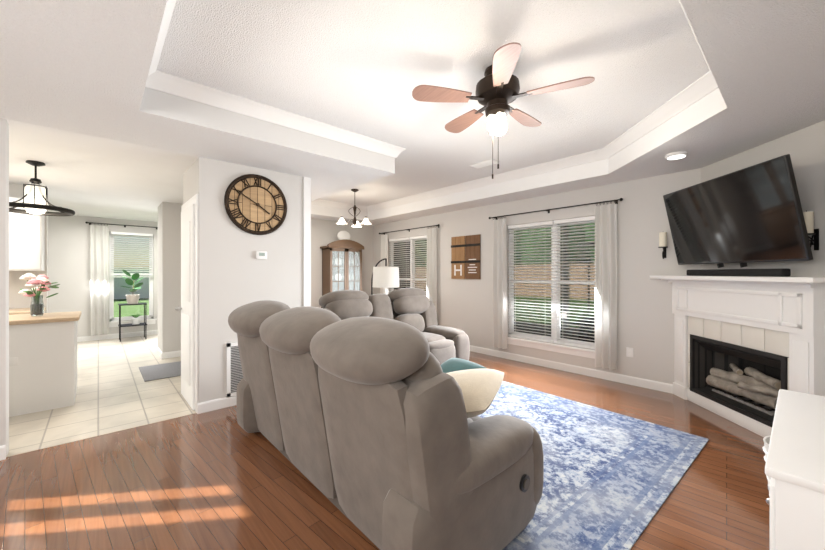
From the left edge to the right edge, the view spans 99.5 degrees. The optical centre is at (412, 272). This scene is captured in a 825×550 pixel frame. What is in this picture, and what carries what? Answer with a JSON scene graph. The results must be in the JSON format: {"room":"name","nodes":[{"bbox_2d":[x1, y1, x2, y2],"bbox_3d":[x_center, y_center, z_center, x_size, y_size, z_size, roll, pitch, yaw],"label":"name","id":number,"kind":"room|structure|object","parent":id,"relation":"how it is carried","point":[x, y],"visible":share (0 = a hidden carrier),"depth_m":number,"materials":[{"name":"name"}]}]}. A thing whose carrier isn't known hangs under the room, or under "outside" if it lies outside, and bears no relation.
{"room":"living room","nodes":[
{"label":"living room","id":0,"kind":"room"},
{"bbox_2d":[9,307,44,314],"bbox_3d":[-5.274,0.465,3.705,1.860,0.040,0.624,0,0,-42],"label":"countertop","id":1,"kind":"structure","parent":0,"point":[11,311],"depth_m":4.04,"materials":[{"name":"beige wood"}]},
{"bbox_2d":[9,183,47,312],"bbox_3d":[-5.534,0.105,3.979,1.900,2.490,0.120,0,0,-42],"label":"wall","id":2,"kind":"structure","parent":0,"point":[16,298],"depth_m":4.42,"materials":[{"name":"paint"}]},
{"bbox_2d":[9,197,44,270],"bbox_3d":[-4.852,-0.465,4.270,0.458,0.870,0.349,0,0,-42],"label":"upper cabinet","id":3,"kind":"object","parent":2,"relation":"attached to","point":[26,242],"depth_m":4.21,"materials":[{"name":"white wood"}]},
{"bbox_2d":[7,334,195,456],"bbox_3d":[-4.778,1.369,4.754,4.300,0.043,5.680,0,0,-42],"label":"floor","id":4,"kind":"structure","parent":0,"point":[115,392],"depth_m":3.66,"materials":[{"name":"beige tile"}]},
{"bbox_2d":[9,321,76,416],"bbox_3d":[-4.448,0.917,3.086,2.120,0.865,0.659,0,0,-42],"label":"base cabinet","id":5,"kind":"object","parent":4,"relation":"on","point":[42,361],"depth_m":3.40,"materials":[{"name":"laminate"}]},
{"bbox_2d":[9,311,80,324],"bbox_3d":[-4.441,0.465,3.090,2.176,0.040,0.724,0,0,-42],"label":"countertop","id":6,"kind":"structure","parent":5,"relation":"on","point":[32,318],"depth_m":3.49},
{"bbox_2d":[18,273,60,316],"bbox_3d":[-3.858,0.223,3.606,0.309,0.442,0.412,0,0,-42],"label":"vase","id":7,"kind":"object","parent":6,"relation":"on","point":[41,283],"depth_m":3.57,"materials":[{"name":"clear glass"}]},
{"bbox_2d":[118,270,146,341],"bbox_3d":[-5.669,0.640,7.073,0.440,1.420,0.397,0,0,-42],"label":"plant stand","id":8,"kind":"object","parent":4,"relation":"on","point":[132,299],"visible":0.98,"depth_m":7.04,"materials":[{"name":"black metal"}]},
{"bbox_2d":[139,361,180,381],"bbox_3d":[-3.394,1.341,4.816,0.550,0.012,0.850,0,0,-42],"label":"kitchen mat","id":9,"kind":"object","parent":4,"relation":"on","point":[160,371],"visible":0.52,"depth_m":4.73,"materials":[{"name":"grey fabric"}]},
{"bbox_2d":[48,215,157,336],"bbox_3d":[-5.464,0.105,7.877,7.460,2.490,0.120,0,0,-42],"label":"wall","id":10,"kind":"structure","parent":0,"point":[69,254],"depth_m":6.83,"materials":[{"name":"paint"}]},
{"bbox_2d":[77,330,157,341],"bbox_3d":[-5.431,1.300,7.817,7.190,0.100,0.014,0,0,-42],"label":"baseboard","id":11,"kind":"structure","parent":10,"relation":"attached to","point":[153,332],"depth_m":7.17,"materials":[{"name":"white wood"}]},
{"bbox_2d":[85,222,157,229],"bbox_3d":[-5.979,-0.983,7.261,1.210,0.055,0.107,0,0,-42],"label":"curtain rod","id":12,"kind":"object","parent":10,"relation":"attached to","point":[90,223],"visible":0.9,"depth_m":7.16,"materials":[{"name":"black metal"}]},
{"bbox_2d":[90,225,108,335],"bbox_3d":[-6.248,0.141,6.975,0.287,2.178,0.091,0,0,-42],"label":"curtain","id":13,"kind":"object","parent":12,"relation":"hanging from","point":[99,280],"visible":1,"depth_m":6.97,"materials":[{"name":"fabric"}]},
{"bbox_2d":[109,232,152,321],"bbox_3d":[-5.993,0.075,7.455,0.730,1.850,0.060,0,0,-42],"label":"nook window","id":14,"kind":"structure","parent":10,"relation":"in","point":[111,299],"depth_m":7.36,"materials":[{"name":"plastic"}]},
{"bbox_2d":[111,231,152,274],"bbox_3d":[-5.901,-0.404,7.353,0.690,0.885,0.050,0,0,-42],"label":"window blind","id":15,"kind":"object","parent":14,"relation":"attached to","point":[119,234],"visible":1,"depth_m":7.34,"materials":[{"name":"white plastic"}]},
{"bbox_2d":[109,319,156,326],"bbox_3d":[-5.934,1.056,7.390,0.830,0.109,0.115,0,0,-42],"label":"trim","id":16,"kind":"structure","parent":10,"relation":"attached to","point":[116,323],"depth_m":7.31,"materials":[{"name":"white wood"}]},
{"bbox_2d":[0,118,302,456],"bbox_3d":[-2.633,0.105,3.402,3.080,2.490,0.840,0,0,-42],"label":"wall","id":17,"kind":"structure","parent":0,"point":[234,273],"depth_m":3.49,"materials":[{"name":"paint"}]},
{"bbox_2d":[0,445,5,459],"bbox_3d":[-3.224,1.300,2.295,0.720,0.100,0.014,0,0,-42],"label":"baseboard","id":18,"kind":"structure","parent":17,"relation":"attached to","point":[2,448],"depth_m":2.52,"materials":[{"name":"white wood"}]},
{"bbox_2d":[175,204,194,409],"bbox_3d":[-2.374,0.331,3.635,0.093,2.014,0.652,0,0,-42],"label":"closet door","id":19,"kind":"structure","parent":17,"relation":"in","point":[187,308],"depth_m":3.56,"materials":[{"name":"wood"}]},
{"bbox_2d":[181,193,198,412],"bbox_3d":[-2.343,0.292,3.663,0.017,2.115,0.830,0,0,-42],"label":"trim","id":20,"kind":"structure","parent":17,"relation":"attached to","point":[194,199],"depth_m":3.36,"materials":[{"name":"white wood"}]},
{"bbox_2d":[197,395,236,413],"bbox_3d":[-1.626,1.300,3.734,1.168,0.100,0.014,0,0,-42],"label":"baseboard","id":21,"kind":"structure","parent":17,"relation":"attached to","point":[212,405],"depth_m":3.45,"materials":[{"name":"white wood"}]},
{"bbox_2d":[226,342,242,396],"bbox_3d":[-1.669,0.980,3.692,0.540,0.540,0.014,0,0,-42],"label":"air vent","id":22,"kind":"object","parent":17,"relation":"in","point":[234,375],"visible":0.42,"depth_m":3.55,"materials":[{"name":"white metal"}]},
{"bbox_2d":[224,174,286,234],"bbox_3d":[-1.644,-0.724,3.703,0.642,0.642,0.031,0,0,-42],"label":"wall clock","id":23,"kind":"object","parent":17,"relation":"attached to","point":[255,204],"visible":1,"depth_m":3.69,"materials":[{"name":"brown wood"}]},
{"bbox_2d":[256,251,266,258],"bbox_3d":[-1.615,-0.190,3.736,0.115,0.085,0.022,0,0,-42],"label":"thermostat","id":24,"kind":"object","parent":17,"relation":"attached to","point":[261,254],"visible":1,"depth_m":3.73,"materials":[{"name":"white plastic"}]},
{"bbox_2d":[303,177,310,306],"bbox_3d":[-1.233,0.115,4.085,0.085,2.470,0.014,0,0,-42],"label":"trim","id":25,"kind":"structure","parent":17,"relation":"attached to","point":[306,241],"depth_m":4.08,"materials":[{"name":"white wood"}]},
{"bbox_2d":[158,202,372,352],"bbox_3d":[-2.625,0.105,7.056,4.040,2.490,0.600,0,0,-42],"label":"wall","id":26,"kind":"structure","parent":0,"point":[324,232],"depth_m":5.64,"materials":[{"name":"paint"}]},
{"bbox_2d":[157,347,161,357],"bbox_3d":[-4.135,1.300,5.703,0.014,0.100,0.570,0,0,-42],"label":"baseboard","id":27,"kind":"structure","parent":26,"relation":"attached to","point":[159,351],"depth_m":5.69,"materials":[{"name":"white wood"}]},
{"bbox_2d":[161,350,180,358],"bbox_3d":[-3.561,1.300,5.800,0.999,0.100,0.014,0,0,-42],"label":"baseboard","id":28,"kind":"structure","parent":26,"relation":"attached to","point":[164,355],"depth_m":5.54,"materials":[{"name":"white wood"}]},
{"bbox_2d":[0,351,769,549],"bbox_3d":[-1.001,1.375,2.920,7.460,0.050,8.920,0,0,-42],"label":"floor","id":29,"kind":"structure","parent":0,"point":[221,479],"depth_m":2.17,"materials":[{"name":"brown wood"}]},
{"bbox_2d":[320,231,363,307],"bbox_3d":[-1.448,0.227,7.411,0.905,2.245,0.435,0,0,-42],"label":"china cabinet","id":30,"kind":"object","parent":29,"relation":"on","point":[342,263],"visible":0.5,"depth_m":7.31,"materials":[{"name":"brown wood"}]},
{"bbox_2d":[371,258,398,294],"bbox_3d":[-0.501,0.566,5.309,0.400,1.568,0.720,0,0,-42],"label":"floor lamp","id":31,"kind":"object","parent":29,"relation":"on","point":[385,277],"visible":0.79,"depth_m":5.03,"materials":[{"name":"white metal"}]},
{"bbox_2d":[228,300,543,549],"bbox_3d":[-0.392,0.774,2.432,1.216,1.115,2.329,0,0,-42],"label":"sofa","id":32,"kind":"object","parent":29,"relation":"on","point":[378,433],"visible":1,"depth_m":1.59,"materials":[{"name":"grey fabric"}]},
{"bbox_2d":[319,288,469,364],"bbox_3d":[-0.254,0.774,4.601,1.929,1.115,1.077,0,0,-42],"label":"sofa","id":33,"kind":"object","parent":29,"relation":"on","point":[415,307],"visible":0.46,"depth_m":4.74,"materials":[{"name":"grey fabric"}]},
{"bbox_2d":[477,381,708,549],"bbox_3d":[0.479,1.345,3.204,2.440,0.008,3.050,0,0,-40],"label":"rug","id":34,"kind":"object","parent":29,"relation":"on","point":[611,480],"visible":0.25,"depth_m":2.39,"materials":[{"name":"blue fabric"}]},
{"bbox_2d":[650,268,824,436],"bbox_3d":[2.990,0.657,3.181,0.548,1.385,1.740,0,0,3],"label":"fireplace","id":35,"kind":"object","parent":29,"relation":"on","point":[749,344],"visible":0.85,"depth_m":3.05,"materials":[{"name":"wood"}]},
{"bbox_2d":[765,389,824,549],"bbox_3d":[1.589,0.960,1.194,1.040,0.780,0.529,0,0,-42],"label":"dresser","id":36,"kind":"object","parent":29,"relation":"on","point":[795,468],"visible":1,"depth_m":1.03,"materials":[{"name":"wood"}]},
{"bbox_2d":[762,435,770,496],"bbox_3d":[2.082,1.137,1.827,0.351,0.415,0.354,0,0,-42],"label":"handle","id":37,"kind":"object","parent":36,"relation":"attached to","point":[766,440],"visible":0.1,"depth_m":1.93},
{"bbox_2d":[0,0,824,224],"bbox_3d":[-1.761,-1.270,3.764,7.460,0.300,11.190,0,0,-42],"label":"ceiling","id":38,"kind":"structure","parent":0,"point":[97,127],"depth_m":2.46,"materials":[{"name":"white paint"}]},
{"bbox_2d":[9,160,74,215],"bbox_3d":[-3.809,-0.858,3.528,0.576,0.525,0.576,0,0,-42],"label":"pendant light","id":39,"kind":"object","parent":38,"relation":"hanging from","point":[35,198],"visible":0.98,"depth_m":3.49,"materials":[{"name":"white glass"}]},
{"bbox_2d":[336,189,370,226],"bbox_3d":[-0.984,-1.090,5.816,0.564,0.620,0.582,0,0,-42],"label":"dining chandelier","id":40,"kind":"object","parent":38,"relation":"hanging from","point":[341,221],"visible":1,"depth_m":5.82,"materials":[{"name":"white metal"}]},
{"bbox_2d":[145,0,717,212],"bbox_3d":[-0.513,-1.347,3.932,4.080,0.104,5.870,0,0,-42],"label":"crown molding","id":41,"kind":"structure","parent":38,"relation":"attached to","point":[704,85],"depth_m":3.11,"materials":[{"name":"white wood"}]},
{"bbox_2d":[470,159,499,168],"bbox_3d":[0.921,-1.391,4.462,0.160,0.017,0.360,0,0,-42],"label":"ceiling vent","id":42,"kind":"object","parent":38,"relation":"in","point":[482,164],"visible":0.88,"depth_m":4.45,"materials":[{"name":"white metal"}]},
{"bbox_2d":[412,42,594,178],"bbox_3d":[0.608,-1.026,2.446,1.115,0.747,1.142,0,0,-42],"label":"ceiling fan","id":43,"kind":"object","parent":38,"relation":"hanging from","point":[497,88],"visible":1,"depth_m":2.34,"materials":[{"name":"wood"}]},
{"bbox_2d":[665,151,688,159],"bbox_3d":[2.488,-1.105,3.290,0.180,0.031,0.180,0,0,-42],"label":"recessed light","id":44,"kind":"object","parent":38,"relation":"in","point":[676,155],"visible":1,"depth_m":3.25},
{"bbox_2d":[373,168,700,383],"bbox_3d":[0.956,0.105,6.209,0.150,2.490,11.190,0,0,-42],"label":"wall","id":45,"kind":"structure","parent":0,"point":[645,323],"depth_m":4.33,"materials":[{"name":"paint"}]},
{"bbox_2d":[391,238,426,290],"bbox_3d":[0.004,0.125,7.304,0.070,1.750,1.410,0,0,-42],"label":"window","id":46,"kind":"structure","parent":45,"relation":"in","point":[407,269],"depth_m":7.30,"materials":[{"name":"plastic"}]},
{"bbox_2d":[389,235,426,291],"bbox_3d":[-0.043,0.124,7.261,0.050,1.740,1.380,0,0,-42],"label":"window blind","id":47,"kind":"object","parent":46,"relation":"attached to","point":[401,240],"visible":0.42,"depth_m":7.27,"materials":[{"name":"white plastic"}]},
{"bbox_2d":[379,224,439,234],"bbox_3d":[-0.103,-0.882,7.194,0.107,0.055,1.868,0,0,-42],"label":"curtain rod","id":48,"kind":"object","parent":45,"relation":"attached to","point":[438,225],"visible":1,"depth_m":7.08,"materials":[{"name":"black metal"}]},
{"bbox_2d":[380,234,387,294],"bbox_3d":[-0.630,0.166,7.732,0.086,2.028,0.226,0,0,-42],"label":"curtain","id":49,"kind":"object","parent":48,"relation":"hanging from","point":[384,246],"visible":0.38,"depth_m":7.72,"materials":[{"name":"fabric"}]},
{"bbox_2d":[426,228,436,313],"bbox_3d":[0.366,0.166,6.623,0.090,2.028,0.246,0,0,-42],"label":"curtain","id":50,"kind":"object","parent":48,"relation":"hanging from","point":[431,286],"visible":0.73,"depth_m":6.62,"materials":[{"name":"fabric"}]},
{"bbox_2d":[451,234,480,278],"bbox_3d":[0.924,-0.273,6.107,0.027,0.755,0.650,0,0,-42],"label":"sign","id":51,"kind":"object","parent":45,"relation":"attached to","point":[465,257],"visible":0.94,"depth_m":6.08,"materials":[{"name":"brown wood"}]},
{"bbox_2d":[509,220,594,346],"bbox_3d":[2.062,0.125,5.018,0.070,1.750,1.500,0,0,-42],"label":"window","id":52,"kind":"structure","parent":45,"relation":"in","point":[562,331],"depth_m":5.00,"materials":[{"name":"plastic"}]},
{"bbox_2d":[508,216,594,348],"bbox_3d":[2.015,0.124,4.976,0.050,1.740,1.470,0,0,-42],"label":"window blind","id":53,"kind":"object","parent":52,"relation":"attached to","point":[580,219],"visible":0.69,"depth_m":4.98,"materials":[{"name":"white plastic"}]},
{"bbox_2d":[507,337,601,358],"bbox_3d":[1.996,1.056,4.960,0.115,0.109,1.600,0,0,-42],"label":"trim","id":54,"kind":"structure","parent":45,"relation":"attached to","point":[577,351],"depth_m":4.92,"materials":[{"name":"white wood"}]},
{"bbox_2d":[489,198,622,219],"bbox_3d":[1.911,-0.882,4.957,0.107,0.055,1.948,0,0,-42],"label":"curtain rod","id":55,"kind":"object","parent":45,"relation":"attached to","point":[610,201],"visible":1,"depth_m":4.73,"materials":[{"name":"black metal"}]},
{"bbox_2d":[493,219,507,348],"bbox_3d":[1.368,0.166,5.514,0.082,2.028,0.256,0,0,-42],"label":"curtain","id":56,"kind":"object","parent":55,"relation":"hanging from","point":[500,325],"visible":1,"depth_m":5.50,"materials":[{"name":"fabric"}]},
{"bbox_2d":[595,204,616,369],"bbox_3d":[2.412,0.171,4.354,0.090,2.038,0.256,0,0,-42],"label":"curtain","id":57,"kind":"object","parent":55,"relation":"hanging from","point":[606,280],"visible":1,"depth_m":4.36,"materials":[{"name":"fabric"}]},
{"bbox_2d":[470,345,672,393],"bbox_3d":[0.995,1.300,6.043,0.014,0.100,5.750,0,0,-42],"label":"baseboard","id":58,"kind":"structure","parent":45,"relation":"attached to","point":[655,385],"depth_m":4.63,"materials":[{"name":"white wood"}]},
{"bbox_2d":[626,347,632,356],"bbox_3d":[2.632,0.960,4.227,0.010,0.115,0.075,0,0,-42],"label":"electrical outlet","id":59,"kind":"object","parent":45,"relation":"attached to","point":[629,351],"visible":1,"depth_m":4.23,"materials":[{"name":"white plastic"}]},
{"bbox_2d":[658,232,667,258],"bbox_3d":[2.825,-0.312,3.930,0.119,0.314,0.090,0,0,-42],"label":"sconce","id":60,"kind":"object","parent":45,"relation":"attached to","point":[663,240],"visible":1,"depth_m":3.90,"materials":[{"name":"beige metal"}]},
{"bbox_2d":[701,120,824,276],"bbox_3d":[3.053,0.105,2.176,0.100,2.490,3.620,0,0,3],"label":"wall","id":61,"kind":"structure","parent":0,"point":[804,148],"depth_m":2.71,"materials":[{"name":"paint"}]},
{"bbox_2d":[803,210,818,249],"bbox_3d":[2.963,-0.312,2.614,0.108,0.314,0.108,0,0,-42],"label":"sconce","id":62,"kind":"object","parent":61,"relation":"attached to","point":[809,222],"visible":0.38,"depth_m":2.59,"materials":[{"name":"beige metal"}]},
{"label":"outside","id":63,"kind":"structure","parent":0,"visible":0},
{"bbox_2d":[114,298,148,316],"bbox_3d":[2.228,1.420,8.734,75.000,0.100,70.000,0,0,-42],"label":"ground","id":64,"kind":"structure","parent":63,"point":[133,310],"depth_m":13.48,"materials":[{"name":"green plant"}]},
{"bbox_2d":[114,268,148,298],"bbox_3d":[-16.948,0.560,16.954,37.500,1.620,0.120,0,0,-42],"label":"fence","id":65,"kind":"object","parent":64,"relation":"on","point":[124,292],"depth_m":18.55,"materials":[{"name":"grey wood"}]},
{"bbox_3d":[2.950,-0.540,3.115,0.201,0.300,0.300,0,0,3],"label":"tv","id":66,"kind":"object","parent":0,"visible":0},
{"bbox_2d":[663,154,812,267],"bbox_3d":[2.795,-0.452,3.123,0.095,0.808,1.310,-12,-1,3],"label":"screen","id":67,"kind":"object","parent":66,"relation":"attached to","point":[745,216],"visible":1,"depth_m":2.90,"materials":[{"name":"black plastic"}]}
]}

